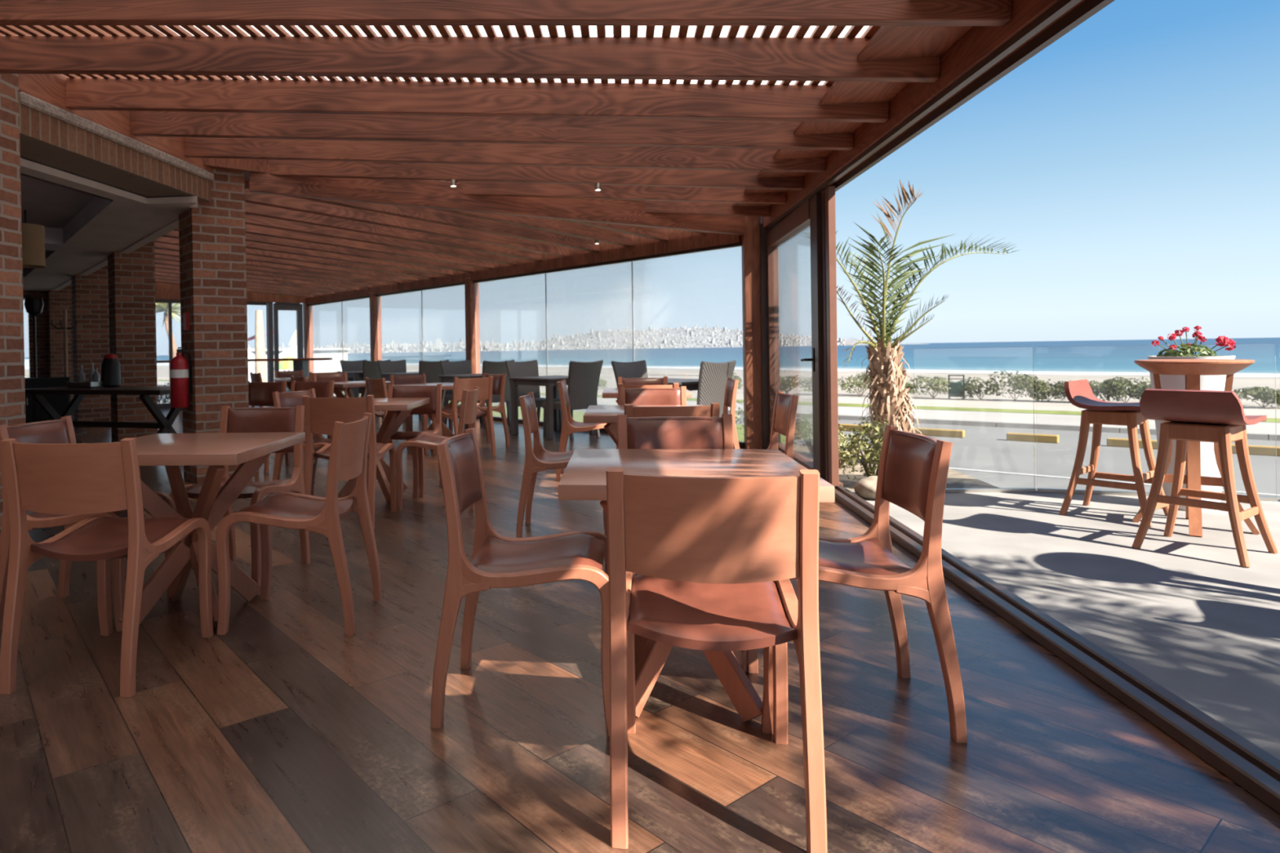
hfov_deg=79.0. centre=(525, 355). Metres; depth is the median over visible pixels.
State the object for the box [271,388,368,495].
dining chair
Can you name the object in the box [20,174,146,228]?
ceiling
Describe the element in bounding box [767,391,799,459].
dining chair
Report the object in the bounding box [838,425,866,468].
shrub
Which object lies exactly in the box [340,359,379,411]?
rattan chair
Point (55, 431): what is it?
dining chair
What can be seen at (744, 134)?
ceiling beam
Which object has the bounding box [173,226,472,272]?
ceiling beam
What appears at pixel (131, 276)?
brick column
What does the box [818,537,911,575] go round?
cushion
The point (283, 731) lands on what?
floor
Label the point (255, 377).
dining chair
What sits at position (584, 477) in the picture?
dining table
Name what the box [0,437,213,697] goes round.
dining chair
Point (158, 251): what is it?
ceiling beam
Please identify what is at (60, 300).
brick column
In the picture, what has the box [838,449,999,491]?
planting bed
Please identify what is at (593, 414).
dining table
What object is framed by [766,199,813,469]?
glass door
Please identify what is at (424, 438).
cushion
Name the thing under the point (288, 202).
ceiling beam
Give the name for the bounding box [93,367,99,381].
bottle
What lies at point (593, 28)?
roof slats
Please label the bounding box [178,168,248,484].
brick column
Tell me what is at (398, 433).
cushion
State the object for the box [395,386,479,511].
dining chair
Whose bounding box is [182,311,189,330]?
alarm box
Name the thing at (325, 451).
seat
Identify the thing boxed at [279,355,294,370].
parasol
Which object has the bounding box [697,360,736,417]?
rattan chair
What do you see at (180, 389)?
fire extinguisher
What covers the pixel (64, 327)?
coat stand
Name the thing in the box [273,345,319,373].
tent
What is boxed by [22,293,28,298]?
window
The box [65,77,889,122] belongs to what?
ceiling beam
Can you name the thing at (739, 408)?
shrub
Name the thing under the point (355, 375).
table
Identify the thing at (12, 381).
brick pillar
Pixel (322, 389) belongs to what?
dining chair
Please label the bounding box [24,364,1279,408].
beach
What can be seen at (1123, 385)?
shrub
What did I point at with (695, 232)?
ceiling beam
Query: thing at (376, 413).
cushion
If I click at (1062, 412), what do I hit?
verge
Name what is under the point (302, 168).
ceiling beam
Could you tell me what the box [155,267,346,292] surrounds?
ceiling beam
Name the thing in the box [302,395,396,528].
dining chair
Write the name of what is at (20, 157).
ceiling
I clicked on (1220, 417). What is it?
bar stool
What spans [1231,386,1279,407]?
shrub
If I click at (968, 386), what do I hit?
shrub
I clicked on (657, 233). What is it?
ceiling beam
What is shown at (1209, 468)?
planter
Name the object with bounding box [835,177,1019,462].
palm tree
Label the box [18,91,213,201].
header beam
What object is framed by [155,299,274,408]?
window
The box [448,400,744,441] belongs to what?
lawn
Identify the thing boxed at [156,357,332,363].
countertop
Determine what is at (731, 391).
dining chair
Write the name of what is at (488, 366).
rattan chair
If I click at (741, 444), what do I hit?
window
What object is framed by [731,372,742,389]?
shrub
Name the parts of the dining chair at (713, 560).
leg, leg, backrest, seat, leg, leg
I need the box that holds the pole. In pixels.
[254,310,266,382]
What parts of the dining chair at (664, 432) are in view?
leg, backrest, leg, leg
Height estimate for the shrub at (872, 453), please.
0.582 m
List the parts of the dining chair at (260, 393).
leg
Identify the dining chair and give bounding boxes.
[0,415,176,631]
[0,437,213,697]
[167,404,310,595]
[215,412,382,635]
[248,381,289,473]
[249,372,262,407]
[263,380,333,472]
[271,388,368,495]
[274,369,303,382]
[290,375,306,443]
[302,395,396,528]
[312,372,348,439]
[364,377,428,459]
[375,383,442,497]
[389,373,445,449]
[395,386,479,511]
[430,427,609,736]
[431,375,496,456]
[448,373,509,446]
[515,391,608,537]
[555,379,617,481]
[605,466,826,852]
[617,376,667,385]
[617,382,679,404]
[617,413,758,673]
[619,386,686,404]
[624,402,719,574]
[722,377,739,448]
[741,424,967,742]
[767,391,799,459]
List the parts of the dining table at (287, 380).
leg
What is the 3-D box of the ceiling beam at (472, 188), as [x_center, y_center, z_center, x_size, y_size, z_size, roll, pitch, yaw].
[0.870,-1.560,7.166,3.034,0.398,0.060,-1,0,7]
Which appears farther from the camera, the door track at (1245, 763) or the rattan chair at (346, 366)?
the rattan chair at (346, 366)
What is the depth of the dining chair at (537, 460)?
4.44 m
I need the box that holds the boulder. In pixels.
[853,475,877,500]
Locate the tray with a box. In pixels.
[66,381,102,387]
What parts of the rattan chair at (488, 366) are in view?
seat, frame, backrest, leg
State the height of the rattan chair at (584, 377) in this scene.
0.969 m
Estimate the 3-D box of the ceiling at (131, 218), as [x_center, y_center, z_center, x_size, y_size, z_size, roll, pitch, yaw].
[-8.248,-1.281,7.069,11.165,0.190,19.192,-1,0,7]
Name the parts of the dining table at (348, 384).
leg, leg, leg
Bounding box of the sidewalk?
[24,376,1279,434]
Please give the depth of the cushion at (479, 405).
8.83 m
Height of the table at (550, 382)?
0.750 m
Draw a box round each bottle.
[77,365,84,381]
[88,363,94,381]
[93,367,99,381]
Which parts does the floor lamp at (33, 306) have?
lamp shade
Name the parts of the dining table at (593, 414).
leg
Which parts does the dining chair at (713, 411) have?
leg, backrest, leg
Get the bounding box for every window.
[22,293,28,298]
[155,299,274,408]
[307,295,369,394]
[375,282,464,360]
[473,242,744,448]
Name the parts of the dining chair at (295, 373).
leg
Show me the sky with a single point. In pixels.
(99, 30)
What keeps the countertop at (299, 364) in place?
on the floor
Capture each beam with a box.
[0,0,1012,26]
[0,35,940,82]
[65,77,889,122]
[130,111,854,150]
[154,236,434,278]
[154,242,417,281]
[154,248,401,284]
[154,253,386,286]
[155,258,372,288]
[155,263,359,290]
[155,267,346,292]
[155,271,334,294]
[155,275,323,296]
[155,279,313,297]
[161,230,453,275]
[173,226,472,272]
[183,137,826,172]
[244,181,599,252]
[244,188,569,257]
[244,201,542,261]
[244,213,516,265]
[245,223,493,269]
[248,164,744,235]
[268,159,804,190]
[306,232,742,304]
[430,208,631,247]
[459,181,786,204]
[562,219,668,241]
[640,200,770,217]
[684,230,708,235]
[762,0,1085,227]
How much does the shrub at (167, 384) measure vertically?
0.692 m
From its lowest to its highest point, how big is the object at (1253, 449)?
0.200 m
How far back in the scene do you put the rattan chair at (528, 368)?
10.35 m
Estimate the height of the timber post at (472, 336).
2.280 m
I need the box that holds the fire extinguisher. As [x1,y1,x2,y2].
[169,346,191,408]
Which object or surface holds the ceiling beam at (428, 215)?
attached to the ceiling
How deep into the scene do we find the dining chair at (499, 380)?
8.80 m
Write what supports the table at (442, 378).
on the floor
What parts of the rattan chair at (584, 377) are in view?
leg, seat, leg, frame, backrest, leg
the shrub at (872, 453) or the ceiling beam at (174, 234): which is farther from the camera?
the ceiling beam at (174, 234)
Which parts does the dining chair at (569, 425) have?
leg, leg, leg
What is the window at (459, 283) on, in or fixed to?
attached to the header beam at (712, 239)
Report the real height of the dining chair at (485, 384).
0.839 m
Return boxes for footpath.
[24,373,1279,418]
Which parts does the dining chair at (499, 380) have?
leg, leg, leg, leg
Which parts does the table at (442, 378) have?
leg, leg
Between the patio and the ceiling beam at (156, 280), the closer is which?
the patio
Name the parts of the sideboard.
door, door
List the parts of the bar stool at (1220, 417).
leg, leg, seat frame, seat, leg, leg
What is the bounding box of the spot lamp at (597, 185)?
[595,182,600,191]
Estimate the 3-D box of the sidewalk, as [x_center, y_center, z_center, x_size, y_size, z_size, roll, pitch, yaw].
[-2.695,2.184,41.830,264.978,0.001,185.858,-1,0,7]
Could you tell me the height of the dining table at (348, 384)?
0.734 m
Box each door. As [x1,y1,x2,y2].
[273,302,303,382]
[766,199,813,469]
[800,186,839,486]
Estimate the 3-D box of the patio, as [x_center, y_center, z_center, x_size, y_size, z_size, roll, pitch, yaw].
[1.143,1.244,-3.075,21.000,0.246,18.160,-1,0,7]
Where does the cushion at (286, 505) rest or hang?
on the dining chair at (348, 459)
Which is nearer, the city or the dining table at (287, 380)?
the dining table at (287, 380)
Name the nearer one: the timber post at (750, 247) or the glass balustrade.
the glass balustrade
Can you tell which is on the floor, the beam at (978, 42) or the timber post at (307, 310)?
the timber post at (307, 310)
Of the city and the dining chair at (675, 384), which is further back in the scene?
the city
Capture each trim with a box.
[18,73,212,173]
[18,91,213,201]
[52,218,178,290]
[202,157,268,181]
[313,216,762,297]
[760,223,772,448]
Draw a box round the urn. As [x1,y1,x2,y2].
[101,353,120,386]
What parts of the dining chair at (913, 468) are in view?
leg, leg, leg, backrest, leg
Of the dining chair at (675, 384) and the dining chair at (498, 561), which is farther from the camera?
the dining chair at (675, 384)
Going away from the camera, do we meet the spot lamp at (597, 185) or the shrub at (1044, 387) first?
the spot lamp at (597, 185)
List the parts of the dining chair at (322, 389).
leg, leg, leg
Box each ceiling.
[20,156,114,200]
[20,158,197,300]
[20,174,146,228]
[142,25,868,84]
[732,26,972,207]
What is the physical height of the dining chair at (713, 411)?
0.839 m
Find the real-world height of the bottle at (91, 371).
0.270 m
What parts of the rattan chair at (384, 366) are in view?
frame, backrest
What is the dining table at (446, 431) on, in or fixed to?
on the floor
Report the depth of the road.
16.91 m
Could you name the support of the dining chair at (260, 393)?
on the floor
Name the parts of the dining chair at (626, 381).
leg, leg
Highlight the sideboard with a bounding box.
[24,376,71,422]
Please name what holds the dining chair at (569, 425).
on the floor
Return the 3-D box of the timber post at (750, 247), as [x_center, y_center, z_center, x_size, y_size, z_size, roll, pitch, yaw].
[2.437,-0.246,8.248,0.170,2.500,0.170,-1,0,7]
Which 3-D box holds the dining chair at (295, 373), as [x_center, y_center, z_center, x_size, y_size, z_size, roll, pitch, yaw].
[-3.637,0.652,12.063,0.458,0.839,0.550,-1,1,-35]
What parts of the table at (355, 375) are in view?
leg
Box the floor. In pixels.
[0,405,1279,852]
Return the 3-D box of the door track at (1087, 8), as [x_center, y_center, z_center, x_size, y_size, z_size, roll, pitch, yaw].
[1.849,-1.195,2.174,0.125,0.192,12.001,-1,0,7]
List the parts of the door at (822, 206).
handle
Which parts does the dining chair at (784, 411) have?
leg, leg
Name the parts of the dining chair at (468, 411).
leg, leg, leg, backrest, leg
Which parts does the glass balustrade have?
glass panel, glass panel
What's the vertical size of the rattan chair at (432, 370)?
0.969 m
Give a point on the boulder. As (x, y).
(865, 487)
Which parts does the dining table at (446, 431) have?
leg, leg, leg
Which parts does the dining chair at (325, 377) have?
leg, leg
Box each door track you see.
[764,0,1114,231]
[834,484,1279,813]
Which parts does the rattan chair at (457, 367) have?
seat, frame, backrest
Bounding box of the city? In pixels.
[167,328,928,355]
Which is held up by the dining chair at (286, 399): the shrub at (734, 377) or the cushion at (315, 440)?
the cushion at (315, 440)
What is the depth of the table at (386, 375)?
12.61 m
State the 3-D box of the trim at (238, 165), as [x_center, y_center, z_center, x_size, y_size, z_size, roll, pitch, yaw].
[-2.652,-1.764,6.838,0.831,0.280,0.831,-1,0,7]
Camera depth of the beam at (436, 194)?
7.37 m
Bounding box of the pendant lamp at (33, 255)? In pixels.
[21,209,45,267]
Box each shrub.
[157,385,168,403]
[160,382,169,403]
[598,377,607,388]
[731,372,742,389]
[734,399,744,435]
[837,371,871,396]
[838,415,889,479]
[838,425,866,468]
[904,381,919,395]
[909,375,952,398]
[957,377,1004,399]
[988,370,1043,400]
[1025,378,1065,401]
[1050,380,1096,400]
[1088,380,1122,400]
[1097,376,1151,402]
[1124,383,1151,400]
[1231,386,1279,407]
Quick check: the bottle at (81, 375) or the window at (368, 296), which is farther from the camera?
the window at (368, 296)
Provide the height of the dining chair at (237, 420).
0.839 m
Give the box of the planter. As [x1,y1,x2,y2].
[1146,355,1235,512]
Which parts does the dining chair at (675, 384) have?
leg, backrest, leg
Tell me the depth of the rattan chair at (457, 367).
11.66 m
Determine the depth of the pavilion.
43.03 m
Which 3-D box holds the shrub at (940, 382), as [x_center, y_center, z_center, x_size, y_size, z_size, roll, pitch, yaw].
[19.076,1.473,35.725,1.984,1.064,2.067,-1,0,7]
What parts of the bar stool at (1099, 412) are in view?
leg, leg, seat, seat frame, leg, leg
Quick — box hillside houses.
[247,324,845,353]
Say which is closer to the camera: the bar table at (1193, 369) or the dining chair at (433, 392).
the bar table at (1193, 369)
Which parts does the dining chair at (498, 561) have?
backrest, leg, leg, leg, leg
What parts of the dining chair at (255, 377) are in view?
backrest, leg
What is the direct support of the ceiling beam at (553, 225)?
attached to the ceiling
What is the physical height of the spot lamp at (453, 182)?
0.060 m
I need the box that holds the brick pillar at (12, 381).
[0,73,27,536]
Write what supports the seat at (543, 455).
on the dining chair at (537, 460)
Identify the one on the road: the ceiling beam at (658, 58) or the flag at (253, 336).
the flag at (253, 336)
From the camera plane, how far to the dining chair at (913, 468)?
2.19 m
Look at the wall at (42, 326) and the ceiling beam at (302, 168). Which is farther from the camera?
the wall at (42, 326)
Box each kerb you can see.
[157,384,1279,440]
[949,467,1279,495]
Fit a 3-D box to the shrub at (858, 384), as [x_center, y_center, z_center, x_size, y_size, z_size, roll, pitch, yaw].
[16.633,1.413,37.910,2.307,1.228,2.617,-1,0,7]
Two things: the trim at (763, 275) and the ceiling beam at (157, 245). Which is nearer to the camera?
the trim at (763, 275)
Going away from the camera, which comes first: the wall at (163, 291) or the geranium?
the geranium
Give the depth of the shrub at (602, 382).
48.64 m
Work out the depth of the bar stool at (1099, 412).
4.84 m
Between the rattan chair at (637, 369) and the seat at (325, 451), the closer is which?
the seat at (325, 451)
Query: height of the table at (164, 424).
0.783 m
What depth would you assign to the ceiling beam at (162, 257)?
13.66 m
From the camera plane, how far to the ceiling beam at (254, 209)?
9.42 m
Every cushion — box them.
[26,496,163,518]
[31,517,189,555]
[186,476,291,494]
[238,493,354,518]
[302,437,331,445]
[374,411,384,415]
[376,429,435,437]
[408,434,446,444]
[441,408,485,414]
[457,404,497,408]
[471,533,604,573]
[569,421,607,426]
[627,573,796,643]
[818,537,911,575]
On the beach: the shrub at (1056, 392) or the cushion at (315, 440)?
the shrub at (1056, 392)
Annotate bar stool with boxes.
[1059,379,1168,526]
[1131,388,1278,567]
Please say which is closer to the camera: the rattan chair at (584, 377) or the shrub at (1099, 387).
the rattan chair at (584, 377)
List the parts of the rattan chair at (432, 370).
frame, backrest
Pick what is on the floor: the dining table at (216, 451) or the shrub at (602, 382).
the dining table at (216, 451)
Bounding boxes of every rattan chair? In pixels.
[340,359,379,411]
[351,359,391,393]
[377,359,419,416]
[418,360,448,421]
[439,360,488,422]
[464,360,514,429]
[504,360,562,433]
[542,360,603,440]
[611,360,648,388]
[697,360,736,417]
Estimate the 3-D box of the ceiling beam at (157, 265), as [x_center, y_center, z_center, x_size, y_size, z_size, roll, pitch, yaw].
[-5.273,-1.547,14.238,4.704,0.520,0.091,-1,1,-38]
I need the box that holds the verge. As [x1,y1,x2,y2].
[24,374,1279,422]
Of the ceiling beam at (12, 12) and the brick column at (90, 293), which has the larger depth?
the brick column at (90, 293)
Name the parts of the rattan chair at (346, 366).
backrest, frame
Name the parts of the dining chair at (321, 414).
leg, leg, backrest, seat, leg, leg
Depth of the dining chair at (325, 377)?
10.15 m
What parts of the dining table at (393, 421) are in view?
leg, leg, leg, leg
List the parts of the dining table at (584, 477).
leg, leg, leg, leg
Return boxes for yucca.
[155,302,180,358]
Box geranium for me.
[1151,325,1235,356]
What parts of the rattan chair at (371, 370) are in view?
seat, backrest, frame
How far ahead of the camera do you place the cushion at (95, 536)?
2.77 m
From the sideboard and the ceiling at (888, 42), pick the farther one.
the sideboard
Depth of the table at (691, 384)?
7.95 m
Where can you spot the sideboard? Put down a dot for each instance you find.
(33, 412)
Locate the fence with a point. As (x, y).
(666, 375)
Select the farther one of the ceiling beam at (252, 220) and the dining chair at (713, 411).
the ceiling beam at (252, 220)
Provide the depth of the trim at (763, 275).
8.11 m
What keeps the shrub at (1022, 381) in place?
on the beach
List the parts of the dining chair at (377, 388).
leg, backrest, leg, leg, leg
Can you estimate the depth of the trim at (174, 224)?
8.69 m
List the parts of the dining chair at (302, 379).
backrest, leg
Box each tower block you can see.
[401,342,408,349]
[435,338,440,349]
[484,341,488,348]
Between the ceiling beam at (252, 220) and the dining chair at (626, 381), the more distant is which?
the ceiling beam at (252, 220)
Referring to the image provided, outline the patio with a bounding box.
[851,490,1279,759]
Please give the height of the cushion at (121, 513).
0.074 m
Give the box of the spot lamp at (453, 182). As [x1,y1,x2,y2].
[450,178,456,186]
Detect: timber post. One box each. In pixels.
[302,302,313,374]
[369,292,382,360]
[464,277,479,404]
[741,216,762,448]
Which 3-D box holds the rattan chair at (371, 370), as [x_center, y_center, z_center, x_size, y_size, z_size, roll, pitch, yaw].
[-2.826,0.560,13.991,0.551,0.969,0.618,-1,1,-38]
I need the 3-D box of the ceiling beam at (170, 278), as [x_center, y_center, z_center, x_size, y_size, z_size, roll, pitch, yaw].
[-6.364,-1.541,15.643,4.704,0.520,0.091,-1,1,-38]
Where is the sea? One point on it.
(1079, 357)
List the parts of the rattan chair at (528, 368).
frame, backrest, leg, seat, leg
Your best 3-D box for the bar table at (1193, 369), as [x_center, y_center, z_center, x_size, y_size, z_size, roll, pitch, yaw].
[3.934,0.523,4.519,0.538,0.995,0.538,-1,0,7]
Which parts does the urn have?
lid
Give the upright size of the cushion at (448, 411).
0.074 m
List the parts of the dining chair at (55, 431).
leg, backrest, leg, leg, seat, leg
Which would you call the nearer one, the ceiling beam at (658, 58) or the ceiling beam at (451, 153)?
the ceiling beam at (658, 58)
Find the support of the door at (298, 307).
in the wall at (163, 291)
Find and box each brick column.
[47,284,74,414]
[71,265,111,428]
[107,240,158,442]
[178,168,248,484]
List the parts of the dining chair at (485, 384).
leg, leg, seat, backrest, leg, leg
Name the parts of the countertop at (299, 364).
leg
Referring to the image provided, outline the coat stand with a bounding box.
[50,309,86,434]
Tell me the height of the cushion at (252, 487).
0.074 m
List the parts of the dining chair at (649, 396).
leg, leg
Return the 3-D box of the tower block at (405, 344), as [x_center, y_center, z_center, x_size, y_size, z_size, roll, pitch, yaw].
[-477.227,-36.903,3041.739,20.000,25.000,20.000,-1,0,7]
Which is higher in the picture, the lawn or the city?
the city
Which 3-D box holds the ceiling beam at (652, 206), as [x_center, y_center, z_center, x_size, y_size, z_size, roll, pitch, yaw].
[1.824,-1.531,7.798,1.299,0.278,0.060,-1,0,7]
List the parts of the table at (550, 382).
leg, leg, leg, leg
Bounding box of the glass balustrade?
[913,343,1279,502]
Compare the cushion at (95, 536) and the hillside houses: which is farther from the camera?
the hillside houses
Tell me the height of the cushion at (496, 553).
0.074 m
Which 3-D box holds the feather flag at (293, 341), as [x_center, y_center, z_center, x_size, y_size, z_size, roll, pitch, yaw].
[-8.389,0.742,27.951,0.459,3.550,0.039,-1,0,0]
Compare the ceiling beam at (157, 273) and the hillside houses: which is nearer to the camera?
the ceiling beam at (157, 273)
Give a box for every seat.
[314,442,386,457]
[536,448,593,462]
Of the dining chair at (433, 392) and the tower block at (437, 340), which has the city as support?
the tower block at (437, 340)
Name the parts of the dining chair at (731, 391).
leg, leg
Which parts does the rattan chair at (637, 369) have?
backrest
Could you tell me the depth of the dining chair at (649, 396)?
5.33 m
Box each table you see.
[25,386,182,443]
[114,431,305,627]
[273,376,308,390]
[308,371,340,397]
[333,380,390,431]
[336,370,362,397]
[337,397,430,502]
[380,372,418,421]
[393,382,459,453]
[438,373,511,425]
[509,375,595,439]
[558,448,835,722]
[582,404,703,446]
[602,388,692,404]
[667,377,698,391]
[1132,359,1259,537]
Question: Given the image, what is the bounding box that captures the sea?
[24,337,1279,439]
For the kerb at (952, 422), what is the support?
on the road
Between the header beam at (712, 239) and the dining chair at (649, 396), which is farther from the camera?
the header beam at (712, 239)
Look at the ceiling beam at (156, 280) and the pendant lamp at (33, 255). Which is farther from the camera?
the ceiling beam at (156, 280)
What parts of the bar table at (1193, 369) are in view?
leg, leg, leg, leg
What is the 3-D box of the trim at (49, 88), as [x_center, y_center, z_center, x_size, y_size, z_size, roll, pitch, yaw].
[-3.361,-1.664,1.767,0.058,0.255,9.900,-1,0,7]
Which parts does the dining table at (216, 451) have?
leg, leg, leg, leg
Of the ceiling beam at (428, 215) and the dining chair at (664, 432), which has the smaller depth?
the dining chair at (664, 432)
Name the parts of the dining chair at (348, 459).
leg, leg, leg, seat, backrest, leg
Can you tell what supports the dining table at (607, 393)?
on the floor
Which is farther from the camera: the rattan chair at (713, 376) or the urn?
the urn
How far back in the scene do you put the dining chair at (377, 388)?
8.11 m
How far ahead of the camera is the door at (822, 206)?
5.91 m
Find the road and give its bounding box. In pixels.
[157,394,1279,499]
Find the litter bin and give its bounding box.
[947,374,964,399]
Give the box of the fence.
[647,373,737,378]
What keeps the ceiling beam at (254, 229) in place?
attached to the ceiling
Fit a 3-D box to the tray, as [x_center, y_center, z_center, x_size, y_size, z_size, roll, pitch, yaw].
[-4.886,0.321,8.541,0.352,0.059,0.212,-1,0,19]
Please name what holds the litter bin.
on the beach
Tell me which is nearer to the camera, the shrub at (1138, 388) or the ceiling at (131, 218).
the ceiling at (131, 218)
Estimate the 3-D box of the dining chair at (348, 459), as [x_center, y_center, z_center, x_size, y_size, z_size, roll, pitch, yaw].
[-0.941,0.681,3.241,0.550,0.839,0.458,-1,0,4]
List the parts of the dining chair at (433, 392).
leg, seat, leg, leg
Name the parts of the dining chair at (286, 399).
leg, leg, leg, leg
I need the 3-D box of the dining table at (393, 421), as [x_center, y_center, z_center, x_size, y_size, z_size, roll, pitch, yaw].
[-1.159,0.713,5.815,0.735,0.734,0.755,-1,0,5]
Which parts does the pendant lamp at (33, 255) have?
cord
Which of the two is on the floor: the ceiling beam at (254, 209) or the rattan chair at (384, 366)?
the rattan chair at (384, 366)
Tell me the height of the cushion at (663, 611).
0.074 m
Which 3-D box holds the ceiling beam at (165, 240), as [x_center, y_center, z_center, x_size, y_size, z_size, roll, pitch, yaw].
[-3.455,-1.557,11.896,4.704,0.520,0.091,-1,1,-38]
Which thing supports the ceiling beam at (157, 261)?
attached to the ceiling
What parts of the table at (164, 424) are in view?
leg, leg, leg, leg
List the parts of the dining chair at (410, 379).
leg, leg, leg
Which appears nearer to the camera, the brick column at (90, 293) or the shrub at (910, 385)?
the brick column at (90, 293)
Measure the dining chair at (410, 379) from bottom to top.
0.839 m
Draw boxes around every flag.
[247,335,254,341]
[288,329,297,345]
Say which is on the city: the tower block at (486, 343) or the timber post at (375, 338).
the tower block at (486, 343)
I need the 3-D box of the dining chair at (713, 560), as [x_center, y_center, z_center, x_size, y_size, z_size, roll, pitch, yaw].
[0.456,0.669,1.929,0.458,0.839,0.550,-1,0,10]
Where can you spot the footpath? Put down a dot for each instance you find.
(1270, 413)
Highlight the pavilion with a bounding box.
[248,347,350,395]
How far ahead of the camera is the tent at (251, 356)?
39.20 m
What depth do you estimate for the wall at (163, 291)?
17.02 m
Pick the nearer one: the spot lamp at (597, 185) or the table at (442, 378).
the spot lamp at (597, 185)
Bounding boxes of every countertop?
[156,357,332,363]
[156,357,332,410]
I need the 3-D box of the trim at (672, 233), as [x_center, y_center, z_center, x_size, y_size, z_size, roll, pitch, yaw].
[-1.323,-1.475,13.107,8.888,0.300,8.888,-1,0,7]
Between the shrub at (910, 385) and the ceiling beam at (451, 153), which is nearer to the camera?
the ceiling beam at (451, 153)
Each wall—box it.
[22,281,308,303]
[28,290,48,377]
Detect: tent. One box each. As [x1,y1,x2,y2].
[248,351,254,381]
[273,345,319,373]
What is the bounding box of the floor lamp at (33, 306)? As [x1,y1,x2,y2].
[23,297,44,377]
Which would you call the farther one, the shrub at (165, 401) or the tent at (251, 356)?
the tent at (251, 356)
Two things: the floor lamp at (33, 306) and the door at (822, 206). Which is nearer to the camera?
the door at (822, 206)
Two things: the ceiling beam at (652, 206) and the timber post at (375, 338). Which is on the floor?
the timber post at (375, 338)
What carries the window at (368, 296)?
attached to the header beam at (712, 239)
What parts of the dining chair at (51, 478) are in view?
leg, leg, backrest, seat, leg, leg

